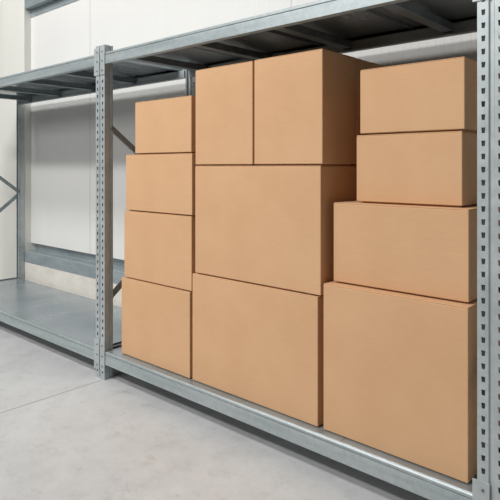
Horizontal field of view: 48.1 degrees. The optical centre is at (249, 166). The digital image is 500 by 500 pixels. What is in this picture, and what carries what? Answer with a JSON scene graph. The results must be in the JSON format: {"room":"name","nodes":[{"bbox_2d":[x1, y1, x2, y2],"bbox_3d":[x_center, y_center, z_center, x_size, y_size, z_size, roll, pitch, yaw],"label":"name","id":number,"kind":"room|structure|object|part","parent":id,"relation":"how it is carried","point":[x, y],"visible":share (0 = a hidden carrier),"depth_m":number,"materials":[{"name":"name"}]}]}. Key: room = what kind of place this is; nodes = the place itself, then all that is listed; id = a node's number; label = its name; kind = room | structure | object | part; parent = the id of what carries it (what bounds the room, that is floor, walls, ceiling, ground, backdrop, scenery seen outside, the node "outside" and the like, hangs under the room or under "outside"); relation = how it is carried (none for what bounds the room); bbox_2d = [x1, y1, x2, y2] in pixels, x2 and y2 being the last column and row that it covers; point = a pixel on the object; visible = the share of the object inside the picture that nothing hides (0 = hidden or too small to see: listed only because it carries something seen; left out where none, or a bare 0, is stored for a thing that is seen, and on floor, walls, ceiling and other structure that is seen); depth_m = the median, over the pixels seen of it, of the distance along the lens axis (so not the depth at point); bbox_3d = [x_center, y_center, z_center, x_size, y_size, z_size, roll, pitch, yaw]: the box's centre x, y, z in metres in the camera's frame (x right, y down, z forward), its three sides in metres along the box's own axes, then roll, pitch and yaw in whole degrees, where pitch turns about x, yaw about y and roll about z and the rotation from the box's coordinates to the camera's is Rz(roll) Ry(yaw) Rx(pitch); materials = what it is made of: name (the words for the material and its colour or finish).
{"room":"warehouse","nodes":[
{"label":"warehouse","id":0,"kind":"room"},
{"bbox_2d":[0,321,499,499],"bbox_3d":[-2.196,1.560,3.258,13.000,0.200,4.730,0,0,42],"label":"floor","id":1,"kind":"structure","parent":0,"point":[68,432],"depth_m":2.94,"materials":[{"name":"concrete"}]},
{"bbox_2d":[0,0,499,499],"bbox_3d":[-0.858,0.310,4.281,5.650,2.300,0.858,0,0,42],"label":"shelving rack","id":2,"kind":"object","parent":1,"relation":"on","point":[90,328],"visible":0.77,"depth_m":3.26,"materials":[{"name":"metal"}]},
{"bbox_3d":[-2.625,-0.779,5.849,0.698,0.022,0.778,0,0,42],"label":"deck panel","id":3,"kind":"part","parent":2,"relation":"part of","materials":[{"name":"grey metal"}]},
{"bbox_3d":[-2.627,0.307,6.406,0.052,2.294,0.068,0,0,42],"label":"post","id":4,"kind":"part","parent":2,"relation":"part of","materials":[{"name":"metal"}]},
{"bbox_3d":[-2.625,1.276,5.849,0.698,0.022,0.778,0,0,42],"label":"deck panel","id":5,"kind":"part","parent":2,"relation":"part of","materials":[{"name":"grey metal"}]},
{"bbox_3d":[-2.106,-0.779,5.380,0.698,0.022,0.778,0,0,42],"label":"deck panel","id":6,"kind":"part","parent":2,"relation":"part of","materials":[{"name":"grey metal"}]},
{"bbox_3d":[-2.106,1.276,5.380,0.698,0.022,0.778,0,0,42],"label":"deck panel","id":7,"kind":"part","parent":2,"relation":"part of","materials":[{"name":"grey metal"}]},
{"bbox_3d":[-1.586,1.276,4.911,0.698,0.022,0.778,0,0,42],"label":"deck panel","id":8,"kind":"part","parent":2,"relation":"part of","materials":[{"name":"grey metal"}]},
{"bbox_3d":[-1.586,-0.779,4.911,0.698,0.022,0.778,0,0,42],"label":"deck panel","id":9,"kind":"part","parent":2,"relation":"part of","materials":[{"name":"grey metal"}]},
{"bbox_3d":[-1.067,1.276,4.442,0.698,0.022,0.778,0,0,42],"label":"deck panel","id":10,"kind":"part","parent":2,"relation":"part of","materials":[{"name":"grey metal"}]},
{"bbox_3d":[-1.014,0.307,3.899,0.108,2.294,0.068,0,0,42],"label":"post","id":11,"kind":"part","parent":2,"relation":"part of","materials":[{"name":"metal"}]},
{"bbox_3d":[-1.067,-0.779,4.442,0.698,0.022,0.778,0,0,42],"label":"deck panel","id":12,"kind":"part","parent":2,"relation":"part of","materials":[{"name":"grey metal"}]},
{"bbox_3d":[-0.495,1.276,3.925,0.628,0.022,0.778,0,0,42],"label":"deck panel","id":13,"kind":"part","parent":2,"relation":"part of","materials":[{"name":"grey metal"}]},
{"bbox_2d":[122,277,192,377],"bbox_3d":[-0.446,1.006,3.755,0.696,0.517,0.510,0,0,42],"label":"cardboard box","id":14,"kind":"object","parent":2,"relation":"on","point":[157,319],"visible":0.5,"depth_m":3.53,"materials":[{"name":"brown cardboard"}]},
{"bbox_2d":[124,210,196,290],"bbox_3d":[-0.435,0.521,3.743,0.682,0.452,0.494,0,0,42],"label":"cardboard box","id":15,"kind":"object","parent":14,"relation":"on","point":[159,248],"visible":0.48,"depth_m":3.53,"materials":[{"name":"brown cardboard"}]},
{"bbox_2d":[126,153,199,215],"bbox_3d":[-0.427,0.106,3.736,0.668,0.376,0.494,0,0,42],"label":"cardboard box","id":16,"kind":"object","parent":15,"relation":"on","point":[155,183],"visible":0.66,"depth_m":3.52,"materials":[{"name":"brown cardboard"}]},
{"bbox_2d":[135,95,195,154],"bbox_3d":[-0.401,-0.255,3.692,0.558,0.344,0.464,0,0,42],"label":"cardboard box","id":17,"kind":"object","parent":16,"relation":"on","point":[162,126],"visible":0.56,"depth_m":3.49,"materials":[{"name":"brown cardboard"}]},
{"bbox_3d":[-0.471,0.307,4.458,0.052,2.294,0.068,0,0,42],"label":"post","id":18,"kind":"part","parent":2,"relation":"part of","materials":[{"name":"metal"}]},
{"bbox_3d":[-0.495,-0.779,3.925,0.628,0.022,0.778,0,0,42],"label":"deck panel","id":19,"kind":"part","parent":2,"relation":"part of","materials":[{"name":"grey metal"}]},
{"bbox_3d":[-0.027,1.276,3.503,0.628,0.022,0.778,0,0,42],"label":"deck panel","id":20,"kind":"part","parent":2,"relation":"part of","materials":[{"name":"grey metal"}]},
{"bbox_3d":[-0.027,-0.779,3.503,0.628,0.022,0.778,0,0,42],"label":"deck panel","id":21,"kind":"part","parent":2,"relation":"part of","materials":[{"name":"grey metal"}]},
{"bbox_2d":[193,273,323,426],"bbox_3d":[0.210,0.948,3.258,0.908,0.634,0.650,0,0,42],"label":"cardboard box","id":22,"kind":"object","parent":2,"relation":"on","point":[262,345],"visible":0.52,"depth_m":2.96,"materials":[{"name":"brown cardboard"}]},
{"bbox_2d":[195,166,356,295],"bbox_3d":[0.223,0.312,3.249,0.903,0.637,0.644,0,0,42],"label":"cardboard box","id":23,"kind":"object","parent":22,"relation":"on","point":[272,226],"visible":0.77,"depth_m":2.92,"materials":[{"name":"brown cardboard"}]},
{"bbox_2d":[196,61,259,165],"bbox_3d":[-0.052,-0.289,3.273,0.458,0.563,0.310,0,0,42],"label":"cardboard box","id":24,"kind":"object","parent":23,"relation":"on","point":[224,94],"visible":0.72,"depth_m":3.15,"materials":[{"name":"brown cardboard"}]},
{"bbox_2d":[254,49,355,165],"bbox_3d":[0.288,-0.290,2.965,0.445,0.565,0.310,0,0,42],"label":"cardboard box","id":25,"kind":"object","parent":23,"relation":"on","point":[305,102],"visible":1,"depth_m":2.83,"materials":[{"name":"brown cardboard"}]},
{"bbox_2d":[350,58,385,165],"bbox_3d":[0.501,-0.289,3.202,0.446,0.563,0.322,0,0,42],"label":"cardboard box","id":26,"kind":"object","parent":23,"relation":"on","point":[360,64],"visible":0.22,"depth_m":2.95,"materials":[{"name":"brown cardboard"}]},
{"bbox_3d":[0.440,1.276,3.080,0.628,0.022,0.778,0,0,42],"label":"deck panel","id":27,"kind":"part","parent":2,"relation":"part of","materials":[{"name":"grey metal"}]},
{"bbox_3d":[0.440,-0.779,3.080,0.628,0.022,0.778,0,0,42],"label":"deck panel","id":28,"kind":"part","parent":2,"relation":"part of","materials":[{"name":"grey metal"}]},
{"bbox_2d":[324,281,499,482],"bbox_3d":[0.793,0.913,2.663,0.699,0.705,0.550,0,0,42],"label":"cardboard box","id":29,"kind":"object","parent":2,"relation":"on","point":[400,369],"visible":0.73,"depth_m":2.42,"materials":[{"name":"brown cardboard"}]},
{"bbox_2d":[334,201,499,302],"bbox_3d":[0.813,0.366,2.680,0.658,0.387,0.499,0,0,42],"label":"cardboard box","id":30,"kind":"object","parent":29,"relation":"on","point":[429,251],"visible":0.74,"depth_m":2.45,"materials":[{"name":"brown cardboard"}]},
{"bbox_2d":[357,131,476,206],"bbox_3d":[0.849,0.010,2.688,0.516,0.323,0.439,0,0,42],"label":"cardboard box","id":31,"kind":"object","parent":30,"relation":"on","point":[428,168],"visible":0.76,"depth_m":2.49,"materials":[{"name":"brown cardboard"}]},
{"bbox_2d":[360,56,499,134],"bbox_3d":[0.860,-0.309,2.678,0.506,0.312,0.439,0,0,42],"label":"cardboard box","id":32,"kind":"object","parent":31,"relation":"on","point":[435,95],"visible":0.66,"depth_m":2.48,"materials":[{"name":"brown cardboard"}]},
{"bbox_3d":[0.908,1.276,2.658,0.628,0.022,0.778,0,0,42],"label":"deck panel","id":33,"kind":"part","parent":2,"relation":"part of","materials":[{"name":"grey metal"}]},
{"bbox_3d":[0.908,-0.779,2.658,0.628,0.022,0.778,0,0,42],"label":"deck panel","id":34,"kind":"part","parent":2,"relation":"part of","materials":[{"name":"grey metal"}]},
{"bbox_3d":[0.935,0.307,2.139,0.108,2.294,0.068,0,0,42],"label":"post","id":35,"kind":"part","parent":2,"relation":"part of","materials":[{"name":"metal"}]},
{"bbox_2d":[0,0,499,278],"bbox_3d":[-0.686,-1.040,4.929,13.000,5.000,0.225,0,0,42],"label":"wall","id":36,"kind":"structure","parent":0,"point":[63,130],"depth_m":5.64,"materials":[{"name":"white paint"}]},
{"bbox_2d":[3,0,35,278],"bbox_3d":[-2.733,-1.040,6.672,0.551,5.000,0.183,0,0,42],"label":"column","id":37,"kind":"structure","parent":36,"relation":"attached to","point":[16,19],"depth_m":6.60,"materials":[{"name":"white paint"}]},
{"bbox_2d":[25,0,77,17],"bbox_3d":[0.747,-1.843,3.465,8.912,0.235,0.078,0,0,42],"label":"wall rail","id":38,"kind":"object","parent":36,"relation":"attached to","point":[37,7],"visible":1,"depth_m":6.24,"materials":[{"name":"grey metal"}]},
{"bbox_2d":[24,262,121,306],"bbox_3d":[0.781,1.274,3.569,9.000,0.372,0.278,0,0,42],"label":"baseboard","id":39,"kind":"structure","parent":36,"relation":"attached to","point":[80,285],"depth_m":5.83,"materials":[{"name":"concrete"}]},
{"bbox_2d":[24,244,123,283],"bbox_3d":[0.768,0.981,3.489,8.912,0.212,0.145,0,0,42],"label":"wall rail","id":40,"kind":"object","parent":36,"relation":"attached to","point":[75,262],"visible":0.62,"depth_m":5.87,"materials":[{"name":"grey metal"}]}
]}

